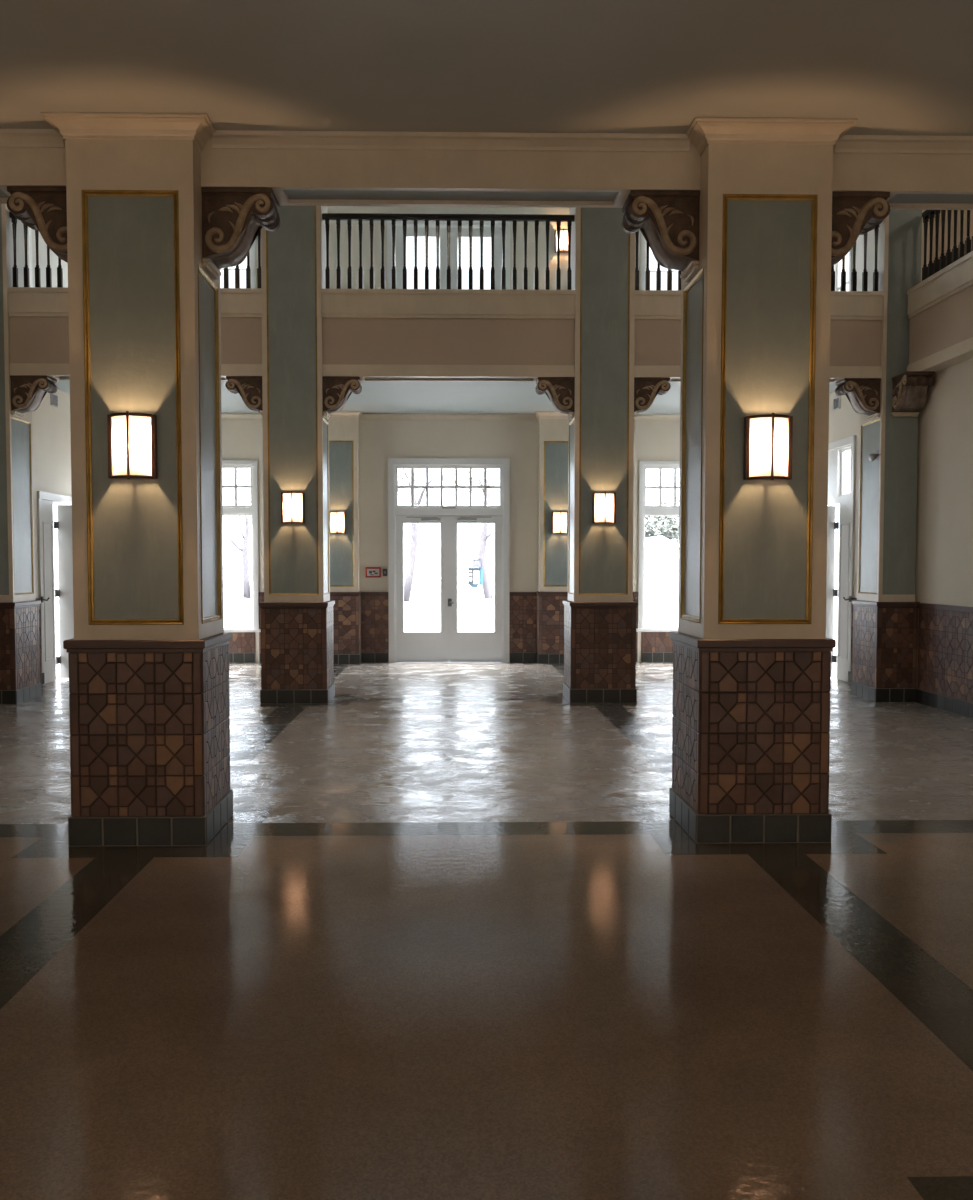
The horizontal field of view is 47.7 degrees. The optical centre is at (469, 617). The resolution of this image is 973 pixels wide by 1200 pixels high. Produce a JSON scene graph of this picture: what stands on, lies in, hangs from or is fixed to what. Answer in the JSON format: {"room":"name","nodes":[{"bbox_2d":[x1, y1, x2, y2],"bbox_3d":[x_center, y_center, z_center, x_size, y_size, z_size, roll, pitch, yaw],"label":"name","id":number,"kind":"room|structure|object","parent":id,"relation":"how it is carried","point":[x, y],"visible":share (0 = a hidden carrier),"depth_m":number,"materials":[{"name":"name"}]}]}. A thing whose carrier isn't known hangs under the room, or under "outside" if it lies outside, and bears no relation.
{"room":"building lobby","nodes":[
{"label":"building lobby","id":0,"kind":"room"},
{"bbox_2d":[32,229,71,597],"bbox_3d":[-5.763,-2.849,7.366,0.240,8.200,21.200,0,3,-1],"label":"wall","id":1,"kind":"structure","parent":0,"point":[51,434],"depth_m":15.19,"materials":[{"name":"white paint"}]},
{"bbox_2d":[29,227,32,286],"bbox_3d":[-5.852,-5.170,14.039,0.280,2.710,0.830,0,3,-1],"label":"window","id":2,"kind":"structure","parent":1,"relation":"in","point":[30,229],"depth_m":14.40,"materials":[{"name":"white paint"}]},
{"bbox_2d":[35,598,44,684],"bbox_3d":[-5.752,0.350,14.165,0.036,1.170,1.380,0,3,-1],"label":"wainscoting","id":3,"kind":"structure","parent":1,"relation":"attached to","point":[42,679],"depth_m":14.76,"materials":[{"name":"brown tile"}]},
{"bbox_2d":[50,393,57,407],"bbox_3d":[-5.786,-3.033,15.317,0.015,0.180,0.260,0,3,-1],"label":"air vent","id":4,"kind":"object","parent":1,"relation":"in","point":[54,397],"visible":0.98,"depth_m":15.31,"materials":[{"name":"white"}]},
{"bbox_2d":[37,491,73,684],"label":"door","id":5,"kind":"structure","parent":1,"relation":"in","point":[45,500],"depth_m":15.30,"materials":[{"name":"white paint"}]},
{"bbox_2d":[55,380,837,414],"bbox_3d":[-0.302,-3.415,15.726,11.000,0.375,4.655,0,3,-1],"label":"ceiling","id":6,"kind":"structure","parent":0,"point":[376,397],"depth_m":16.34,"materials":[{"name":"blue paint"}]},
{"bbox_2d":[222,206,679,662],"bbox_3d":[-0.348,-3.358,18.179,11.480,8.200,0.240,0,3,-1],"label":"wall","id":7,"kind":"structure","parent":0,"point":[379,440],"depth_m":18.08,"materials":[{"name":"white paint"}]},
{"bbox_2d":[220,241,255,287],"bbox_3d":[-4.457,-5.365,17.966,2.000,2.130,0.280,0,3,-1],"label":"window","id":8,"kind":"structure","parent":7,"relation":"in","point":[252,249],"depth_m":17.87,"materials":[{"name":"white paint"}]},
{"bbox_2d":[222,460,260,631],"bbox_3d":[-4.457,-1.173,18.164,2.000,2.815,0.280,0,3,-1],"label":"window","id":9,"kind":"structure","parent":7,"relation":"in","point":[228,510],"depth_m":18.08,"materials":[{"name":"white paint"}]},
{"bbox_2d":[228,632,255,662],"bbox_3d":[-4.455,0.493,18.146,1.820,0.510,0.032,0,3,-1],"label":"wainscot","id":10,"kind":"structure","parent":7,"relation":"attached to","point":[242,645],"depth_m":18.15,"materials":[{"name":"brown tile"}]},
{"bbox_2d":[259,592,263,662],"bbox_3d":[-2.986,0.162,18.156,0.987,1.170,0.036,0,3,-1],"label":"wainscoting","id":11,"kind":"structure","parent":7,"relation":"attached to","point":[261,594],"depth_m":18.14,"materials":[{"name":"brown tile"}]},
{"bbox_2d":[366,567,380,577],"bbox_3d":[-1.595,-0.749,18.147,0.250,0.170,0.020,0,3,-1],"label":"notice","id":12,"kind":"object","parent":7,"relation":"attached to","point":[371,572],"visible":1,"depth_m":18.15,"materials":[{"name":"red"}]},
{"bbox_2d":[361,592,388,662],"bbox_3d":[-1.572,0.161,18.183,0.453,1.170,0.036,0,3,-1],"label":"wainscoting","id":13,"kind":"structure","parent":7,"relation":"attached to","point":[374,605],"depth_m":18.18,"materials":[{"name":"brown tile"}]},
{"bbox_2d":[387,221,509,289],"bbox_3d":[-0.347,-5.105,18.069,2.000,2.780,0.256,0,3,-1],"label":"door","id":14,"kind":"structure","parent":7,"relation":"in","point":[443,258],"depth_m":17.96,"materials":[{"name":"white paint"}]},
{"bbox_2d":[388,458,509,662],"bbox_3d":[-0.347,-0.942,18.265,2.000,3.365,0.256,0,3,-1],"label":"door","id":15,"kind":"structure","parent":7,"relation":"in","point":[447,645],"depth_m":18.19,"materials":[{"name":"white paint"}]},
{"bbox_2d":[222,413,679,420],"bbox_3d":[-0.345,-3.285,18.030,11.000,0.099,0.065,0,3,-1],"label":"crown molding","id":16,"kind":"structure","parent":7,"relation":"attached to","point":[225,416],"depth_m":18.03,"materials":[{"name":"beige paint"}]},
{"bbox_2d":[509,592,536,662],"bbox_3d":[0.881,0.158,18.230,0.453,1.170,0.036,0,3,-1],"label":"wainscot","id":17,"kind":"structure","parent":7,"relation":"attached to","point":[523,605],"depth_m":18.23,"materials":[{"name":"brown tile"}]},
{"bbox_2d":[555,228,567,252],"bbox_3d":[1.515,-6.128,17.898,0.264,0.376,0.127,0,3,-1],"label":"wall sconce","id":18,"kind":"object","parent":7,"relation":"attached to","point":[563,232],"visible":0.69,"depth_m":17.86,"materials":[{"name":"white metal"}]},
{"bbox_2d":[633,592,637,661],"bbox_3d":[2.295,0.157,18.256,0.987,1.170,0.036,0,3,-1],"label":"wainscoting","id":19,"kind":"structure","parent":7,"relation":"attached to","point":[635,594],"depth_m":18.26,"materials":[{"name":"brown tile"}]},
{"bbox_2d":[641,632,672,661],"bbox_3d":[3.764,0.485,18.302,1.820,0.510,0.032,0,3,-1],"label":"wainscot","id":20,"kind":"structure","parent":7,"relation":"attached to","point":[655,646],"depth_m":18.28,"materials":[{"name":"brown tile"}]},
{"bbox_2d":[636,461,679,631],"bbox_3d":[3.762,-1.180,18.320,2.000,2.815,0.280,0,3,-1],"label":"window","id":21,"kind":"structure","parent":7,"relation":"in","point":[644,510],"depth_m":18.21,"materials":[{"name":"white paint"}]},
{"bbox_2d":[640,233,677,289],"bbox_3d":[3.762,-5.373,18.122,2.000,2.130,0.280,0,3,-1],"label":"window","id":22,"kind":"structure","parent":7,"relation":"in","point":[643,241],"depth_m":17.98,"materials":[{"name":"white paint"}]},
{"bbox_2d":[0,662,972,1199],"bbox_3d":[-0.144,1.241,7.665,11.000,0.001,21.200,0,3,-1],"label":"floor","id":23,"kind":"structure","parent":0,"point":[451,931],"depth_m":4.36,"materials":[{"name":"brown stone"}]},
{"bbox_2d":[0,204,41,704],"bbox_3d":[-5.494,-3.109,12.906,0.508,8.198,0.804,0,3,-1],"label":"pilaster","id":24,"kind":"object","parent":23,"relation":"on","point":[19,609],"visible":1,"depth_m":12.73,"materials":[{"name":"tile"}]},
{"bbox_2d":[10,375,57,417],"bbox_3d":[-5.059,-2.563,12.790,0.437,0.449,0.326,0,3,-1],"label":"corbel","id":25,"kind":"object","parent":24,"relation":"attached to","point":[27,391],"visible":1,"depth_m":12.64,"materials":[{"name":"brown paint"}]},
{"bbox_2d":[40,112,232,846],"bbox_3d":[-1.908,-0.752,6.582,0.906,4.083,0.906,0,3,-1],"label":"pillar","id":26,"kind":"structure","parent":23,"relation":"on","point":[148,652],"depth_m":6.25,"materials":[{"name":"beige paint"}]},
{"bbox_2d":[7,186,67,262],"bbox_3d":[-2.470,-2.268,6.500,0.417,0.449,0.326,0,3,-1],"label":"corbel","id":27,"kind":"object","parent":26,"relation":"attached to","point":[43,209],"visible":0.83,"depth_m":6.35,"materials":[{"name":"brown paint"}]},
{"bbox_2d":[107,411,157,478],"bbox_3d":[-1.900,-0.961,6.166,0.264,0.376,0.127,0,3,-1],"label":"wall sconce","id":28,"kind":"object","parent":26,"relation":"attached to","point":[132,437],"visible":1,"depth_m":6.14,"materials":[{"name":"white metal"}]},
{"bbox_2d":[201,187,280,279],"bbox_3d":[-1.345,-2.268,6.521,0.417,0.449,0.326,0,3,-1],"label":"corbel","id":29,"kind":"object","parent":26,"relation":"attached to","point":[232,218],"visible":1,"depth_m":6.37,"materials":[{"name":"brown paint"}]},
{"bbox_2d":[259,206,334,703],"bbox_3d":[-2.049,-3.112,12.972,0.797,8.198,0.797,0,3,-1],"label":"pillar","id":30,"kind":"structure","parent":23,"relation":"on","point":[297,640],"depth_m":12.70,"materials":[{"name":"grey paint"}]},
{"bbox_2d":[225,376,262,416],"bbox_3d":[-2.609,-2.566,12.836,0.437,0.449,0.326,0,3,-1],"label":"corbel","id":31,"kind":"object","parent":30,"relation":"attached to","point":[249,388],"visible":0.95,"depth_m":12.69,"materials":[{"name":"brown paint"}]},
{"bbox_2d":[281,491,304,523],"bbox_3d":[-2.042,-1.266,12.662,0.264,0.376,0.127,0,3,-1],"label":"wall sconce","id":32,"kind":"object","parent":30,"relation":"attached to","point":[292,503],"visible":1,"depth_m":12.64,"materials":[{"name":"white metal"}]},
{"bbox_2d":[323,376,361,418],"bbox_3d":[-1.484,-2.567,12.858,0.437,0.449,0.326,0,3,-1],"label":"corbel","id":33,"kind":"object","parent":30,"relation":"attached to","point":[337,390],"visible":1,"depth_m":12.70,"materials":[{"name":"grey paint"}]},
{"bbox_2d":[329,411,362,663],"bbox_3d":[-2.142,-1.286,17.934,0.770,4.083,0.374,0,3,-1],"label":"pilaster","id":34,"kind":"object","parent":23,"relation":"on","point":[343,425],"visible":0.59,"depth_m":17.82,"materials":[{"name":"beige paint"}]},
{"bbox_2d":[329,511,345,533],"bbox_3d":[-2.139,-1.536,17.742,0.264,0.376,0.127,0,3,-1],"label":"wall sconce","id":35,"kind":"object","parent":34,"relation":"attached to","point":[337,519],"visible":0.98,"depth_m":17.72,"materials":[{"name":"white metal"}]},
{"bbox_2d":[535,412,567,663],"bbox_3d":[1.458,-1.289,18.002,0.770,4.083,0.374,0,3,-1],"label":"pilaster","id":36,"kind":"object","parent":23,"relation":"on","point":[551,593],"visible":0.52,"depth_m":17.89,"materials":[{"name":"beige paint"}]},
{"bbox_2d":[552,511,567,533],"bbox_3d":[1.461,-1.539,17.811,0.264,0.376,0.127,0,3,-1],"label":"wall sconce","id":37,"kind":"object","parent":36,"relation":"attached to","point":[559,518],"visible":0.99,"depth_m":17.78,"materials":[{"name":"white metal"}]},
{"bbox_2d":[563,208,637,702],"bbox_3d":[1.550,-3.115,13.040,0.797,8.198,0.797,0,3,-1],"label":"pillar","id":38,"kind":"structure","parent":23,"relation":"on","point":[600,607],"depth_m":12.77,"materials":[{"name":"paint"}]},
{"bbox_2d":[535,377,574,419],"bbox_3d":[0.991,-2.569,12.905,0.437,0.449,0.326,0,3,-1],"label":"corbel","id":39,"kind":"object","parent":38,"relation":"attached to","point":[559,390],"visible":1,"depth_m":12.75,"materials":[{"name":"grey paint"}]},
{"bbox_2d":[592,491,615,523],"bbox_3d":[1.558,-1.270,12.731,0.264,0.376,0.127,0,3,-1],"label":"wall sconce","id":40,"kind":"object","parent":38,"relation":"attached to","point":[604,503],"visible":1,"depth_m":12.70,"materials":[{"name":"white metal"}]},
{"bbox_2d":[634,377,670,416],"bbox_3d":[2.115,-2.570,12.926,0.437,0.449,0.326,0,3,-1],"label":"corbel","id":41,"kind":"object","parent":38,"relation":"attached to","point":[646,389],"visible":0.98,"depth_m":12.77,"materials":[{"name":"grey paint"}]},
{"bbox_2d":[669,117,856,843],"bbox_3d":[1.691,-0.755,6.650,0.906,4.083,0.906,0,3,-1],"label":"pillar","id":42,"kind":"structure","parent":23,"relation":"on","point":[752,654],"depth_m":6.32,"materials":[{"name":"beige paint"}]},
{"bbox_2d":[621,190,699,281],"bbox_3d":[1.129,-2.271,6.568,0.417,0.449,0.326,0,3,-1],"label":"corbel","id":43,"kind":"object","parent":42,"relation":"attached to","point":[668,220],"visible":1,"depth_m":6.42,"materials":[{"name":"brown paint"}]},
{"bbox_2d":[744,413,792,479],"bbox_3d":[1.699,-0.964,6.234,0.264,0.376,0.127,0,3,-1],"label":"wall sconce","id":44,"kind":"object","parent":42,"relation":"attached to","point":[767,441],"visible":1,"depth_m":6.21,"materials":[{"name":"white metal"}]},
{"bbox_2d":[831,191,889,266],"bbox_3d":[2.254,-2.272,6.590,0.417,0.449,0.326,0,3,-1],"label":"corbel","id":45,"kind":"object","parent":42,"relation":"attached to","point":[854,214],"visible":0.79,"depth_m":6.43,"materials":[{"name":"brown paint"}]},
{"bbox_2d":[851,210,921,702],"bbox_3d":[4.994,-3.118,13.105,0.508,8.198,0.804,0,3,-1],"label":"pilaster","id":46,"kind":"object","parent":23,"relation":"on","point":[885,606],"visible":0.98,"depth_m":12.88,"materials":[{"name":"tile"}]},
{"bbox_2d":[835,378,880,419],"bbox_3d":[4.566,-2.572,12.973,0.437,0.449,0.326,0,3,-1],"label":"corbel","id":47,"kind":"object","parent":46,"relation":"attached to","point":[863,394],"visible":1,"depth_m":12.83,"materials":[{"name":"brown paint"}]},
{"bbox_2d":[868,450,878,460],"bbox_3d":[4.749,-1.903,12.903,0.146,0.142,0.100,-1,3,-16],"label":"spot lamp","id":48,"kind":"object","parent":46,"relation":"attached to","point":[871,457],"visible":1,"depth_m":12.89,"materials":[{"name":"grey metal"}]},
{"bbox_2d":[891,371,934,416],"bbox_3d":[5.060,-2.553,12.568,0.326,0.449,0.437,0,3,-1],"label":"corbel","id":49,"kind":"object","parent":46,"relation":"attached to","point":[910,388],"visible":1,"depth_m":12.54,"materials":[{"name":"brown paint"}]},
{"bbox_2d":[0,0,972,135],"bbox_3d":[-0.034,-2.616,1.664,11.480,0.100,10.050,0,3,-1],"label":"ceiling","id":50,"kind":"structure","parent":0,"point":[893,67],"depth_m":5.41,"materials":[{"name":"beige paint"}]},
{"bbox_2d":[0,129,65,203],"bbox_3d":[-3.943,-2.641,6.454,3.365,0.299,0.440,0,3,-1],"label":"beam","id":51,"kind":"structure","parent":50,"relation":"attached to","point":[28,157],"depth_m":6.32,"materials":[{"name":"beige paint"}]},
{"bbox_2d":[200,130,700,207],"bbox_3d":[-0.108,-2.644,6.527,2.894,0.299,0.440,0,3,-1],"label":"beam","id":52,"kind":"structure","parent":50,"relation":"attached to","point":[301,168],"depth_m":6.36,"materials":[{"name":"beige paint"}]},
{"bbox_2d":[832,135,972,209],"bbox_3d":[3.709,-2.648,6.599,3.329,0.299,0.440,0,3,-1],"label":"beam","id":53,"kind":"structure","parent":50,"relation":"attached to","point":[919,172],"depth_m":6.41,"materials":[{"name":"beige paint"}]},
{"bbox_2d":[828,210,972,687],"bbox_3d":[5.475,-2.859,7.579,0.240,8.200,21.200,0,3,-1],"label":"wall","id":54,"kind":"structure","parent":0,"point":[944,510],"depth_m":12.26,"materials":[{"name":"white paint"}]},
{"bbox_2d":[833,396,840,410],"bbox_3d":[5.194,-3.035,15.576,0.015,0.180,0.260,0,3,-1],"label":"air vent","id":55,"kind":"object","parent":54,"relation":"in","point":[837,400],"visible":0.98,"depth_m":15.57,"materials":[{"name":"white metal"}]},
{"bbox_2d":[826,435,855,682],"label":"door","id":56,"kind":"structure","parent":54,"relation":"in","point":[837,449],"depth_m":15.45,"materials":[{"name":"white paint"}]},
{"bbox_2d":[834,248,852,290],"bbox_3d":[5.284,-4.711,15.449,0.280,1.660,0.980,0,3,-1],"label":"window","id":57,"kind":"structure","parent":54,"relation":"in","point":[837,267],"depth_m":15.79,"materials":[{"name":"white paint"}]},
{"bbox_2d":[848,598,856,682],"bbox_3d":[5.210,0.340,14.373,0.036,1.170,1.380,0,3,-1],"label":"wainscoting","id":58,"kind":"structure","parent":54,"relation":"attached to","point":[850,673],"depth_m":14.94,"materials":[{"name":"brown tile"}]},
{"bbox_2d":[916,603,972,718],"bbox_3d":[5.389,0.780,5.011,0.036,1.170,15.730,0,3,-1],"label":"wainscoting","id":59,"kind":"structure","parent":54,"relation":"attached to","point":[945,636],"depth_m":12.12,"materials":[{"name":"brown tile"}]},
{"bbox_2d":[932,210,972,262],"bbox_3d":[6.976,-5.127,10.030,2.860,3.900,6.630,0,3,-1],"label":"wall","id":60,"kind":"structure","parent":0,"point":[965,211],"depth_m":13.15,"materials":[{"name":"paint"}]},
{"label":"outside","id":61,"kind":"structure","parent":0,"visible":0},
{"bbox_2d":[54,581,837,679],"bbox_3d":[-1.045,-0.931,55.007,120.000,0.090,130.000,0,3,-1],"label":"ground","id":62,"kind":"structure","parent":61,"point":[422,613],"depth_m":39.85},
{"bbox_2d":[223,474,251,598],"bbox_3d":[-11.499,-3.968,54.751,1.855,6.414,1.825,0,3,-1],"label":"tree","id":63,"kind":"object","parent":62,"relation":"on","point":[246,579],"visible":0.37,"depth_m":54.61,"materials":[{"name":"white plant"}]},
{"bbox_2d":[398,469,444,601],"bbox_3d":[-3.086,-4.206,49.731,3.949,7.389,3.068,0,3,-1],"label":"tree","id":64,"kind":"object","parent":62,"relation":"on","point":[408,582],"visible":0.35,"depth_m":49.73,"materials":[{"name":"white plant"}]},
{"bbox_2d":[418,579,440,580],"bbox_3d":[-1.411,-0.833,39.985,0.921,1.126,0.060,0,3,-1],"label":"handrail","id":65,"kind":"object","parent":62,"relation":"on","point":[427,579],"visible":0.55,"depth_m":39.94,"materials":[{"name":"white metal"}]},
{"bbox_2d":[448,469,499,598],"bbox_3d":[0.891,-4.583,53.985,3.878,7.792,2.847,1,3,24],"label":"tree","id":66,"kind":"object","parent":62,"relation":"on","point":[484,536],"visible":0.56,"depth_m":53.79,"materials":[{"name":"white plant"}]},
{"bbox_2d":[467,559,482,605],"bbox_3d":[0.196,-1.411,44.219,0.632,1.882,0.510,0,3,-1],"label":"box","id":67,"kind":"object","parent":62,"relation":"on","point":[475,575],"visible":1,"depth_m":44.08,"materials":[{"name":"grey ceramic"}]},
{"bbox_2d":[468,567,482,584],"bbox_3d":[0.220,-1.670,44.212,0.584,0.700,0.460,0,3,-1],"label":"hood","id":68,"kind":"object","parent":67,"relation":"attached to","point":[475,575],"depth_m":44.11,"materials":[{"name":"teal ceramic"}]},
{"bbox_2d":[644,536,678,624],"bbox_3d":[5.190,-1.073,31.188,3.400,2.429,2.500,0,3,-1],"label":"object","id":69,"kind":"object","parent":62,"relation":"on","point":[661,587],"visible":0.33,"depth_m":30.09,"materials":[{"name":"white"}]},
{"bbox_2d":[645,490,678,543],"bbox_3d":[7.736,-2.789,44.103,2.806,4.704,2.036,0,3,-1],"label":"tree","id":70,"kind":"object","parent":62,"relation":"on","point":[669,532],"visible":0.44,"depth_m":43.70,"materials":[{"name":"green plant"}]},
{"bbox_3d":[-0.192,-3.247,9.982,17.200,0.149,6.630,0,3,-1],"label":"floor","id":71,"kind":"structure","parent":0,"visible":0},
{"bbox_2d":[907,251,972,371],"bbox_3d":[5.274,-3.142,9.750,0.358,0.990,5.930,0,3,-1],"label":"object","id":72,"kind":"object","parent":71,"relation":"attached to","point":[940,306],"visible":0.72,"depth_m":11.83,"materials":[{"name":"beige paint"}]},
{"bbox_2d":[922,210,972,280],"bbox_3d":[5.283,-4.079,9.706,0.066,0.885,5.930,0,3,-1],"label":"balcony railing","id":73,"kind":"object","parent":72,"relation":"on","point":[943,261],"visible":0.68,"depth_m":12.16,"materials":[{"name":"black"}]},
{"bbox_3d":[-0.254,-3.297,13.209,2.914,0.375,0.384,0,3,-1],"label":"ceiling strip","id":74,"kind":"object","parent":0,"visible":0},
{"bbox_2d":[322,289,574,381],"bbox_3d":[-0.247,-3.287,12.838,2.914,0.990,0.358,0,3,-1],"label":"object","id":75,"kind":"object","parent":74,"relation":"attached to","point":[461,335],"visible":0.92,"depth_m":12.69,"materials":[{"name":"beige paint"}]},
{"bbox_2d":[322,213,574,289],"bbox_3d":[-0.246,-4.222,12.743,2.914,0.885,0.066,0,3,-1],"label":"balcony railing","id":76,"kind":"object","parent":75,"relation":"on","point":[338,217],"visible":1,"depth_m":12.72,"materials":[{"name":"black"}]},
{"bbox_3d":[3.337,-3.300,13.277,2.897,0.375,0.384,0,3,-1],"label":"ceiling strip","id":77,"kind":"object","parent":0,"visible":0},
{"bbox_2d":[634,290,883,382],"bbox_3d":[3.340,-3.290,12.906,2.889,0.990,0.358,0,3,-1],"label":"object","id":78,"kind":"object","parent":77,"relation":"attached to","point":[855,316],"visible":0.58,"depth_m":12.75,"materials":[{"name":"beige paint"}]},
{"bbox_2d":[635,225,878,290],"bbox_3d":[3.341,-4.225,12.811,2.889,0.885,0.066,0,3,-1],"label":"balcony railing","id":79,"kind":"object","parent":78,"relation":"on","point":[876,229],"visible":0.16,"depth_m":12.82,"materials":[{"name":"black"}]},
{"bbox_3d":[-3.845,-3.294,13.141,2.897,0.375,0.384,0,3,-1],"label":"ceiling strip","id":80,"kind":"object","parent":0,"visible":0},
{"bbox_2d":[7,287,261,380],"bbox_3d":[-3.833,-3.284,12.770,2.889,0.990,0.358,0,3,-1],"label":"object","id":81,"kind":"object","parent":80,"relation":"attached to","point":[38,316],"visible":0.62,"depth_m":12.61,"materials":[{"name":"beige paint"}]},
{"bbox_2d":[9,212,260,287],"bbox_3d":[-3.833,-4.219,12.675,2.889,0.885,0.066,0,3,-1],"label":"balcony railing","id":82,"kind":"object","parent":81,"relation":"on","point":[13,218],"visible":0.25,"depth_m":12.65,"materials":[{"name":"black"}]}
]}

